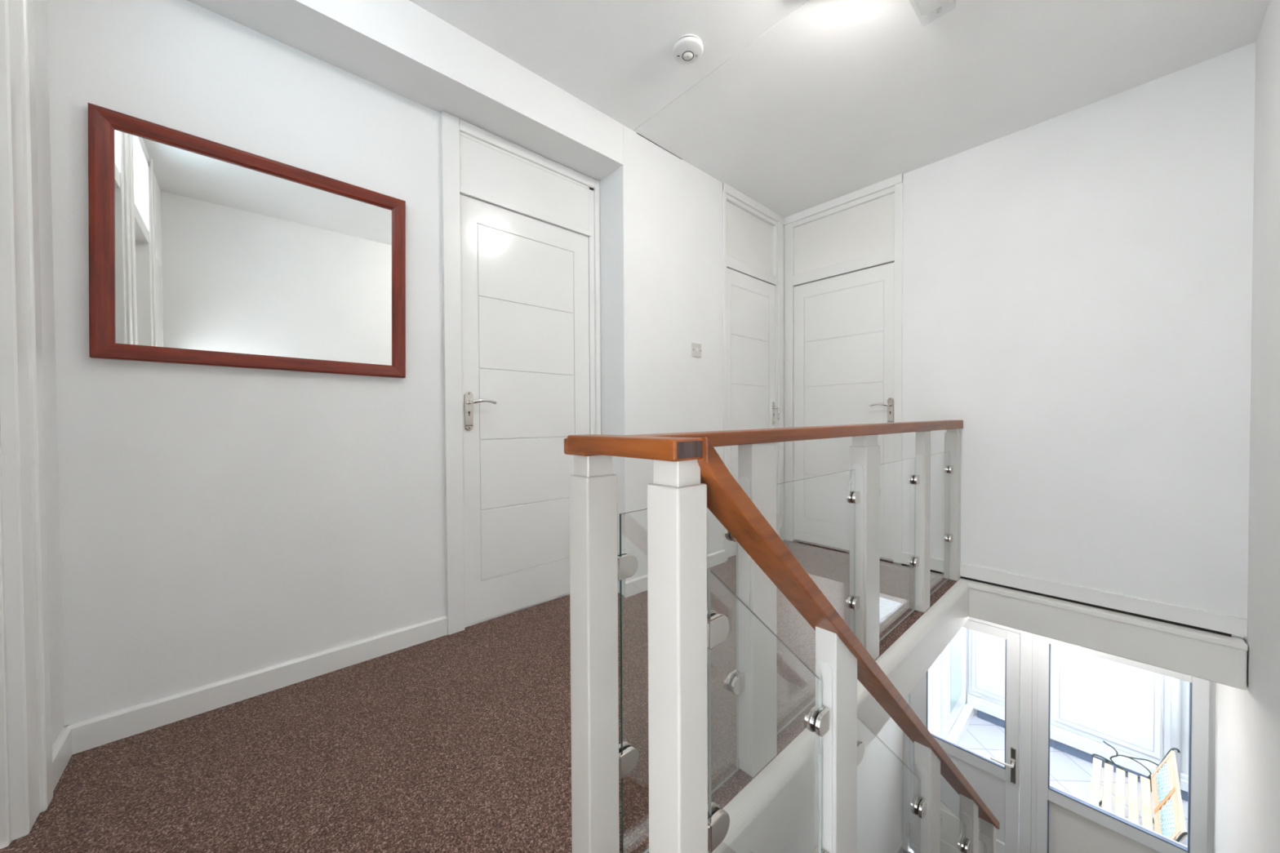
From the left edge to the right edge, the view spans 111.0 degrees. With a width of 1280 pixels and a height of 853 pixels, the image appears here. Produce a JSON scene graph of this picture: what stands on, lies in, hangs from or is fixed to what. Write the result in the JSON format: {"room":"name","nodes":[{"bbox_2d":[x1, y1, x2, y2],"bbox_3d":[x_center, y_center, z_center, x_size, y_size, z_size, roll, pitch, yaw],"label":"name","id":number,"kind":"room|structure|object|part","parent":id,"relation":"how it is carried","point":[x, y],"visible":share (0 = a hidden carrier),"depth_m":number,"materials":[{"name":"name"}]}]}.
{"room":"stair landing","nodes":[
{"label":"stair landing","id":0,"kind":"room"},
{"bbox_2d":[33,0,64,746],"bbox_3d":[-0.905,-0.360,0.320,0.120,2.631,2.597,-1,1,-42],"label":"wall","id":1,"kind":"structure","parent":0,"point":[40,10],"depth_m":1.21,"materials":[{"name":"white paint"}]},
{"bbox_2d":[0,0,53,848],"bbox_3d":[-1.267,-0.299,0.749,0.127,2.500,0.845,-1,1,-42],"label":"door","id":2,"kind":"structure","parent":1,"relation":"in","point":[26,771],"depth_m":1.02,"materials":[{"name":"white wood"}]},
{"bbox_2d":[52,724,71,791],"bbox_3d":[-1.579,0.905,1.193,0.015,0.083,0.215,-1,1,-42],"label":"baseboard","id":3,"kind":"structure","parent":1,"relation":"attached to","point":[62,747],"depth_m":1.20,"materials":[{"name":"white wood"}]},
{"bbox_2d":[46,0,588,725],"bbox_3d":[-1.103,-0.381,1.837,2.420,2.631,0.120,-1,1,-42],"label":"wall","id":4,"kind":"structure","parent":0,"point":[217,523],"depth_m":1.50,"materials":[{"name":"white paint"}]},
{"bbox_2d":[88,102,405,377],"bbox_3d":[-1.294,-0.570,1.561,0.842,0.743,0.030,-1,1,-42],"label":"wall mirror","id":5,"kind":"object","parent":4,"relation":"attached to","point":[202,251],"visible":1,"depth_m":1.49,"materials":[{"name":"brown wood"}]},
{"bbox_3d":[-1.586,-0.569,1.297,0.055,0.734,0.030,-1,1,-42],"label":"frame","id":6,"kind":"part","parent":5,"relation":"part of","materials":[{"name":"brown wood"}]},
{"bbox_3d":[-1.293,-0.913,1.559,0.834,0.056,0.030,-1,1,-42],"label":"frame","id":7,"kind":"part","parent":5,"relation":"part of","materials":[{"name":"brown wood"}]},
{"bbox_3d":[-1.295,-0.226,1.563,0.834,0.056,0.030,-1,1,-42],"label":"frame","id":8,"kind":"part","parent":5,"relation":"part of","materials":[{"name":"brown wood"}]},
{"bbox_3d":[-1.002,-0.570,1.825,0.055,0.734,0.030,-1,1,-42],"label":"frame","id":9,"kind":"part","parent":5,"relation":"part of","materials":[{"name":"brown wood"}]},
{"bbox_2d":[63,615,447,755],"bbox_3d":[-1.259,0.897,1.617,1.060,0.083,0.015,-1,1,-42],"label":"baseboard","id":10,"kind":"structure","parent":4,"relation":"attached to","point":[88,734],"depth_m":1.50,"materials":[{"name":"white wood"}]},
{"bbox_2d":[440,111,600,635],"bbox_3d":[-0.538,-0.233,2.228,0.858,2.318,0.067,-1,1,-42],"label":"door","id":11,"kind":"structure","parent":4,"relation":"in","point":[522,322],"depth_m":2.17,"materials":[{"name":"white wood"}]},
{"bbox_3d":[-0.790,-0.071,2.028,0.039,0.180,0.009,-1,1,-42],"label":"handle","id":12,"kind":"part","parent":11,"relation":"part of","materials":[{"name":"silver metal"}]},
{"bbox_3d":[-0.733,-0.115,2.041,0.125,0.024,0.049,-1,1,-42],"label":"lever","id":13,"kind":"part","parent":11,"relation":"part of","materials":[{"name":"silver metal"}]},
{"bbox_3d":[-0.557,-1.211,2.236,0.720,0.238,0.008,-1,1,-42],"label":"transom panel","id":14,"kind":"part","parent":11,"relation":"part of","materials":[{"name":"white wood"}]},
{"bbox_2d":[186,0,623,181],"bbox_3d":[-0.899,-1.541,1.773,1.970,0.312,0.233,-1,1,-42],"label":"beam","id":15,"kind":"structure","parent":0,"point":[401,47],"depth_m":1.77,"materials":[{"name":"white paint"}]},
{"bbox_2d":[0,539,960,852],"bbox_3d":[0.380,1.036,1.508,4.040,0.210,2.617,-1,1,-42],"label":"floor","id":16,"kind":"structure","parent":0,"point":[460,742],"depth_m":1.27,"materials":[{"name":"brown carpet"}]},
{"bbox_2d":[564,420,999,852],"bbox_3d":[0.971,1.485,1.664,2.721,3.010,0.308,-1,1,-42],"label":"balustrade","id":17,"kind":"object","parent":16,"relation":"on","point":[690,477],"visible":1,"depth_m":0.85,"materials":[{"name":"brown wood"}]},
{"bbox_3d":[-0.088,0.497,0.857,0.072,0.893,0.063,-1,1,-42],"label":"newel post","id":18,"kind":"part","parent":17,"relation":"part of","materials":[{"name":"paint"}]},
{"bbox_3d":[-0.021,0.033,0.751,0.065,0.032,0.282,-1,1,-42],"label":"handrail","id":19,"kind":"part","parent":17,"relation":"part of","materials":[{"name":"brown wood"}]},
{"bbox_3d":[0.059,0.496,0.689,0.067,0.897,0.068,-1,1,-42],"label":"newel post","id":20,"kind":"part","parent":17,"relation":"part of","materials":[{"name":"paint"}]},
{"bbox_3d":[0.111,0.552,1.046,0.404,0.750,0.006,-1,1,-42],"label":"glass panel","id":21,"kind":"part","parent":17,"relation":"part of","materials":[{"name":"clear glass"}]},
{"bbox_3d":[0.280,0.521,1.182,0.005,0.770,0.036,-1,1,-42],"label":"plate","id":22,"kind":"part","parent":17,"relation":"part of","materials":[{"name":"clear glass"}]},
{"bbox_3d":[0.328,0.489,1.222,0.121,0.893,0.046,-1,1,-42],"label":"post","id":23,"kind":"part","parent":17,"relation":"part of","materials":[{"name":"white paint"}]},
{"bbox_3d":[0.886,0.007,1.728,2.720,0.055,0.075,-1,1,-42],"label":"handrail","id":24,"kind":"part","parent":17,"relation":"part of","materials":[{"name":"brown wood"}]},
{"bbox_3d":[0.261,0.682,0.860,0.391,0.901,0.006,-1,1,-42],"label":"glass panel","id":25,"kind":"part","parent":17,"relation":"part of","materials":[{"name":"clear glass"}]},
{"bbox_3d":[0.607,0.543,1.493,0.588,0.750,0.006,-1,1,-42],"label":"glass panel","id":26,"kind":"part","parent":17,"relation":"part of","materials":[{"name":"clear glass"}]},
{"bbox_3d":[0.424,0.901,1.014,0.005,0.720,0.039,-1,1,-42],"label":"plate","id":27,"kind":"part","parent":17,"relation":"part of","materials":[{"name":"white paint"}]},
{"bbox_3d":[0.944,1.040,1.484,2.328,2.080,0.079,-1,1,-42],"label":"handrail","id":28,"kind":"part","parent":17,"relation":"part of","materials":[{"name":"brown wood"}]},
{"bbox_3d":[0.471,0.973,1.054,0.117,1.018,0.050,-1,1,-42],"label":"post","id":29,"kind":"part","parent":17,"relation":"part of","materials":[{"name":"white paint"}]},
{"bbox_3d":[0.837,0.521,1.699,0.005,0.750,0.050,-1,1,-42],"label":"plate","id":30,"kind":"part","parent":17,"relation":"part of","materials":[{"name":"white paint"}]},
{"bbox_3d":[0.890,0.479,1.742,0.136,0.893,0.064,-1,1,-42],"label":"post","id":31,"kind":"part","parent":17,"relation":"part of","materials":[{"name":"white paint"}]},
{"bbox_3d":[0.742,1.236,1.300,0.541,1.032,0.006,-1,1,-42],"label":"glass panel","id":32,"kind":"part","parent":17,"relation":"part of","materials":[{"name":"clear glass"}]},
{"bbox_3d":[1.161,0.533,1.994,0.533,0.750,0.006,-1,1,-42],"label":"glass panel","id":33,"kind":"part","parent":17,"relation":"part of","materials":[{"name":"clear glass"}]},
{"bbox_3d":[1.380,0.511,2.173,0.005,0.750,0.033,-1,1,-42],"label":"plate","id":34,"kind":"part","parent":17,"relation":"part of","materials":[{"name":"white paint"}]},
{"bbox_3d":[0.964,1.523,1.510,0.005,0.720,0.041,-1,1,-42],"label":"plate","id":35,"kind":"part","parent":17,"relation":"part of","materials":[{"name":"white paint"}]},
{"bbox_3d":[1.417,0.469,2.203,0.094,0.893,0.042,-1,1,-42],"label":"post","id":36,"kind":"part","parent":17,"relation":"part of","materials":[{"name":"white paint"}]},
{"bbox_3d":[1.010,1.594,1.548,0.114,1.015,0.052,-1,1,-42],"label":"post","id":37,"kind":"part","parent":17,"relation":"part of","materials":[{"name":"white paint"}]},
{"bbox_3d":[1.646,0.524,2.433,0.480,0.750,0.006,-1,1,-42],"label":"glass panel","id":38,"kind":"part","parent":17,"relation":"part of","materials":[{"name":"clear glass"}]},
{"bbox_3d":[1.866,0.460,2.626,0.076,0.895,0.067,-1,1,-42],"label":"post","id":39,"kind":"part","parent":17,"relation":"part of","materials":[{"name":"white paint"}]},
{"bbox_3d":[1.245,1.815,1.760,0.454,0.956,0.006,-1,1,-42],"label":"glass panel","id":40,"kind":"part","parent":17,"relation":"part of","materials":[{"name":"clear glass"}]},
{"bbox_3d":[1.432,2.061,1.938,0.005,0.720,0.041,-1,1,-42],"label":"plate","id":41,"kind":"part","parent":17,"relation":"part of","materials":[{"name":"white paint"}]},
{"bbox_3d":[1.471,2.124,1.970,0.095,0.999,0.052,-1,1,-42],"label":"post","id":42,"kind":"part","parent":17,"relation":"part of","materials":[{"name":"white paint"}]},
{"bbox_3d":[1.636,2.265,2.118,0.285,0.809,0.006,-1,1,-42],"label":"glass panel","id":43,"kind":"part","parent":17,"relation":"part of","materials":[{"name":"clear glass"}]},
{"bbox_3d":[1.758,2.439,2.241,0.005,0.720,0.045,-1,1,-42],"label":"plate","id":44,"kind":"part","parent":17,"relation":"part of","materials":[{"name":"white paint"}]},
{"bbox_3d":[1.787,2.490,2.263,0.067,0.974,0.058,-1,1,-42],"label":"post","id":45,"kind":"part","parent":17,"relation":"part of","materials":[{"name":"white paint"}]},
{"bbox_2d":[958,578,1248,690],"bbox_3d":[2.271,1.010,2.273,0.166,0.199,1.008,-1,1,-42],"label":"beam","id":46,"kind":"structure","parent":16,"relation":"attached to","point":[1220,659],"depth_m":2.12,"materials":[{"name":"beige paint"}]},
{"bbox_2d":[599,124,723,595],"bbox_3d":[0.159,-0.401,2.740,0.864,2.631,0.233,-1,1,-42],"label":"wall reveal","id":47,"kind":"structure","parent":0,"point":[661,294],"depth_m":2.51,"materials":[{"name":"white paint"}]},
{"bbox_2d":[636,133,681,159],"bbox_3d":[0.117,-1.611,2.533,0.365,0.004,0.002,-1,1,-42],"label":"trim","id":48,"kind":"structure","parent":47,"relation":"attached to","point":[637,133],"depth_m":2.52,"materials":[{"name":"white paint"}]},
{"bbox_2d":[624,549,725,597],"bbox_3d":[0.244,0.874,2.662,0.876,0.083,0.014,-1,1,-42],"label":"baseboard reveal","id":49,"kind":"structure","parent":47,"relation":"attached to","point":[639,584],"depth_m":2.45,"materials":[{"name":"white wood"}]},
{"bbox_2d":[691,342,701,357],"bbox_3d":[0.355,-0.478,2.752,0.086,0.086,0.011,-1,1,-42],"label":"light switch","id":50,"kind":"object","parent":47,"relation":"attached to","point":[695,348],"visible":1,"depth_m":2.74,"materials":[{"name":"white plastic"}]},
{"bbox_2d":[722,182,784,560],"bbox_3d":[0.864,-0.361,3.220,0.826,2.530,0.101,-1,1,-42],"label":"door","id":51,"kind":"structure","parent":47,"relation":"in","point":[753,234],"depth_m":3.20,"materials":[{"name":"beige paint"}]},
{"bbox_3d":[0.787,-1.348,3.194,0.636,0.395,0.022,-1,1,-42],"label":"transom panel","id":52,"kind":"part","parent":51,"relation":"part of","materials":[{"name":"beige paint"}]},
{"bbox_3d":[1.021,-0.100,3.369,0.039,0.180,0.009,-1,1,-42],"label":"handle","id":53,"kind":"part","parent":51,"relation":"part of","materials":[{"name":"silver metal"}]},
{"bbox_3d":[1.041,-0.101,3.348,0.022,0.103,0.051,-1,1,-42],"label":"lever","id":54,"kind":"part","parent":51,"relation":"part of","materials":[{"name":"silver metal"}]},
{"bbox_2d":[408,0,1270,217],"bbox_3d":[0.309,-1.647,1.404,4.170,0.102,2.597,-1,1,-42],"label":"ceiling","id":55,"kind":"structure","parent":0,"point":[795,106],"depth_m":1.95,"materials":[{"name":"paint"}]},
{"bbox_2d":[672,34,703,63],"bbox_3d":[0.203,-1.589,1.856,0.128,0.030,0.128,-1,1,-42],"label":"smoke detector","id":56,"kind":"object","parent":55,"relation":"attached to","point":[688,48],"visible":1,"depth_m":1.84,"materials":[{"name":"white plastic"}]},
{"bbox_2d":[911,0,949,26],"bbox_3d":[0.997,-1.565,1.536,0.342,0.078,0.116,-1,1,-42],"label":"light","id":57,"kind":"object","parent":55,"relation":"attached to","point":[925,7],"visible":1,"depth_m":1.62,"materials":[{"name":"white plastic"}]},
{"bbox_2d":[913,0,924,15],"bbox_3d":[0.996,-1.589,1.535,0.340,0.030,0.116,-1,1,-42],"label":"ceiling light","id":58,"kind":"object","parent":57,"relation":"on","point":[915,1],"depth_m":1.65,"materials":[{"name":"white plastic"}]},
{"bbox_2d":[784,717,903,852],"bbox_3d":[0.777,2.366,2.470,4.000,2.479,0.100,-1,1,-42],"label":"wall","id":59,"kind":"structure","parent":0,"point":[880,772],"depth_m":3.36,"materials":[{"name":"white paint"}]},
{"bbox_2d":[894,840,903,852],"bbox_3d":[0.810,3.556,2.435,3.770,0.100,0.014,-1,1,-42],"label":"ground","id":60,"kind":"structure","parent":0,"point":[900,849],"depth_m":3.66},
{"bbox_2d":[928,653,966,737],"bbox_3d":[3.085,1.021,4.699,2.450,5.100,0.180,-1,1,-42],"label":"wall","id":61,"kind":"structure","parent":0,"point":[935,670],"depth_m":4.60,"materials":[{"name":"white paint"}]},
{"bbox_2d":[941,626,966,738],"bbox_3d":[3.613,2.288,5.035,0.950,2.150,0.048,-1,1,-42],"label":"window","id":62,"kind":"structure","parent":61,"relation":"in","point":[953,656],"depth_m":4.90,"materials":[{"name":"white glass"}]},
{"bbox_3d":[3.564,2.254,4.977,0.460,1.780,0.028,-1,1,-42],"label":"pane","id":63,"kind":"part","parent":62,"relation":"part of","materials":[{"name":"clear glass"}]},
{"bbox_2d":[799,41,1255,619],"bbox_3d":[1.534,-0.406,2.537,0.908,2.631,2.617,-1,1,-42],"label":"wall","id":64,"kind":"structure","parent":0,"point":[1077,283],"depth_m":2.20,"materials":[{"name":"white paint"}]},
{"bbox_2d":[707,580,968,852],"bbox_3d":[0.910,1.032,1.687,2.663,0.212,0.052,-1,1,-42],"label":"stair stringer","id":65,"kind":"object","parent":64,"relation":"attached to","point":[771,811],"depth_m":1.27,"materials":[{"name":"beige paint"}]},
{"bbox_2d":[784,173,902,565],"bbox_3d":[1.419,-0.363,3.159,0.094,2.530,0.835,-1,1,-42],"label":"door","id":66,"kind":"structure","parent":64,"relation":"in","point":[843,255],"depth_m":3.15,"materials":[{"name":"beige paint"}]},
{"bbox_3d":[1.449,-1.351,3.160,0.022,0.385,0.725,-1,1,-42],"label":"transom panel","id":67,"kind":"part","parent":66,"relation":"part of","materials":[{"name":"beige paint"}]},
{"bbox_3d":[1.601,-0.144,2.928,0.049,0.024,0.125,-1,1,-42],"label":"lever","id":68,"kind":"part","parent":66,"relation":"part of","materials":[{"name":"silver metal"}]},
{"bbox_3d":[1.657,-0.101,2.910,0.009,0.180,0.039,-1,1,-42],"label":"handle","id":69,"kind":"part","parent":66,"relation":"part of","materials":[{"name":"silver metal"}]},
{"bbox_2d":[901,563,1231,636],"bbox_3d":[2.146,0.903,2.397,0.023,0.014,1.289,-1,1,-42],"label":"trim","id":70,"kind":"structure","parent":64,"relation":"attached to","point":[905,565],"depth_m":2.21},
{"bbox_2d":[901,551,1248,637],"bbox_3d":[2.148,0.857,2.371,0.014,0.076,1.329,-1,1,-42],"label":"baseboard","id":71,"kind":"structure","parent":64,"relation":"attached to","point":[1233,625],"depth_m":2.18,"materials":[{"name":"white wood"}]},
{"bbox_2d":[908,714,1187,852],"bbox_3d":[3.780,3.627,4.058,2.550,0.100,2.100,-1,1,-42],"label":"floor","id":72,"kind":"structure","parent":0,"point":[1070,774],"depth_m":4.63,"materials":[{"name":"tile"}]},
{"bbox_2d":[945,702,973,745],"bbox_3d":[3.484,3.508,4.905,1.650,0.115,0.085,-1,1,-42],"label":"step","id":73,"kind":"structure","parent":72,"relation":"on","point":[965,717],"depth_m":5.10,"materials":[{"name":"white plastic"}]},
{"bbox_2d":[1088,741,1187,842],"bbox_3d":[4.040,3.181,3.597,1.176,0.795,0.533,-1,1,-42],"label":"garden bench","id":74,"kind":"object","parent":72,"relation":"on","point":[1168,820],"visible":0.63,"depth_m":3.67,"materials":[{"name":"white wood"}]},
{"bbox_3d":[4.352,3.340,4.116,0.022,0.458,0.095,-1,1,-42],"label":"iron leg","id":75,"kind":"part","parent":74,"relation":"part of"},
{"bbox_3d":[4.466,2.972,3.981,0.015,0.393,0.533,-1,1,-42],"label":"iron arm","id":76,"kind":"part","parent":74,"relation":"part of"},
{"bbox_3d":[4.546,3.342,3.900,0.022,0.458,0.120,-1,1,-42],"label":"iron leg","id":77,"kind":"part","parent":74,"relation":"part of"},
{"bbox_3d":[4.123,3.063,3.502,1.130,0.076,0.046,-1,1,-42],"label":"rail","id":78,"kind":"part","parent":74,"relation":"part of","materials":[{"name":"beige wood"}]},
{"bbox_3d":[4.346,2.952,3.649,0.469,0.179,0.081,-1,1,-42],"label":"lattice panel","id":79,"kind":"part","parent":74,"relation":"part of","materials":[{"name":"beige wood"}]},
{"bbox_3d":[3.957,2.959,3.297,0.459,0.179,0.081,-1,1,-42],"label":"lattice panel","id":80,"kind":"part","parent":74,"relation":"part of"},
{"bbox_3d":[4.181,2.847,3.434,1.130,0.076,0.046,-1,1,-42],"label":"rail","id":81,"kind":"part","parent":74,"relation":"part of","materials":[{"name":"beige wood"}]},
{"bbox_3d":[3.610,2.988,3.208,0.015,0.393,0.533,-1,1,-42],"label":"iron arm","id":82,"kind":"part","parent":74,"relation":"part of"},
{"bbox_2d":[965,628,1189,774],"bbox_3d":[4.682,1.010,4.848,0.120,5.100,2.100,-1,1,-42],"label":"wall","id":83,"kind":"structure","parent":0,"point":[1166,680],"depth_m":4.27,"materials":[{"name":"white paint"}]},
{"bbox_2d":[968,629,1163,764],"bbox_3d":[4.582,2.236,4.859,0.048,2.150,1.548,-1,1,-42],"label":"window","id":84,"kind":"structure","parent":83,"relation":"in","point":[1120,705],"depth_m":4.62,"materials":[{"name":"white glass"}]},
{"bbox_3d":[4.313,2.235,5.142,0.028,1.914,0.613,-1,1,-42],"label":"pane","id":85,"kind":"part","parent":84,"relation":"part of","materials":[{"name":"clear glass"}]},
{"bbox_3d":[4.830,2.240,4.570,0.028,1.914,0.671,-1,1,-42],"label":"pane","id":86,"kind":"part","parent":84,"relation":"part of","materials":[{"name":"clear glass"}]},
{"bbox_2d":[966,693,1188,791],"bbox_3d":[4.637,3.388,4.816,0.055,0.145,1.720,-1,1,-42],"label":"sill","id":87,"kind":"structure","parent":83,"relation":"attached to","point":[1079,742],"depth_m":4.67,"materials":[{"name":"white plastic"}]},
{"bbox_2d":[977,710,1187,801],"bbox_3d":[4.678,3.511,4.788,0.035,0.100,1.620,-1,1,-42],"label":"trim","id":88,"kind":"structure","parent":83,"relation":"attached to","point":[1062,747],"depth_m":4.76,"materials":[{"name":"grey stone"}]},
{"bbox_2d":[1169,676,1181,786],"bbox_3d":[5.133,2.267,4.210,0.064,2.600,0.064,-1,1,-42],"label":"trim","id":89,"kind":"structure","parent":83,"relation":"attached to","point":[1175,684],"depth_m":4.20,"materials":[{"name":"white paint"}]},
{"bbox_2d":[1213,0,1279,852],"bbox_3d":[1.546,1.014,0.852,4.992,5.421,0.120,-1,1,-42],"label":"wall","id":90,"kind":"structure","parent":0,"point":[1246,773],"depth_m":1.70,"materials":[{"name":"white paint"}]},
{"bbox_3d":[2.786,1.272,3.133,0.100,0.335,1.797,-1,1,-42],"label":"wall","id":91,"kind":"structure","parent":0,"visible":0},
{"bbox_2d":[902,616,1032,852],"bbox_3d":[2.493,2.513,3.408,0.100,2.140,0.810,-1,1,-42],"label":"door","id":92,"kind":"structure","parent":91,"relation":"in","point":[1006,789],"depth_m":3.24,"materials":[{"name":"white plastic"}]},
{"bbox_3d":[2.643,2.442,3.208,0.055,0.023,0.130,-1,1,-42],"label":"lever","id":93,"kind":"part","parent":92,"relation":"part of","materials":[{"name":"silver metal"}]},
{"bbox_3d":[2.704,2.456,3.187,0.012,0.253,0.032,-1,1,-42],"label":"handle plate","id":94,"kind":"part","parent":92,"relation":"part of","materials":[{"name":"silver metal"}]},
{"bbox_2d":[1031,633,1215,852],"bbox_3d":[3.053,2.518,2.839,0.072,2.140,0.786,-1,1,-42],"label":"window frame","id":95,"kind":"structure","parent":91,"relation":"in","point":[1062,821],"depth_m":2.86,"materials":[{"name":"white plastic"}]},
{"bbox_3d":[3.058,3.049,2.846,0.020,0.918,0.609,-1,1,-42],"label":"solid panel","id":96,"kind":"part","parent":95,"relation":"part of","materials":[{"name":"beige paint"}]}
]}

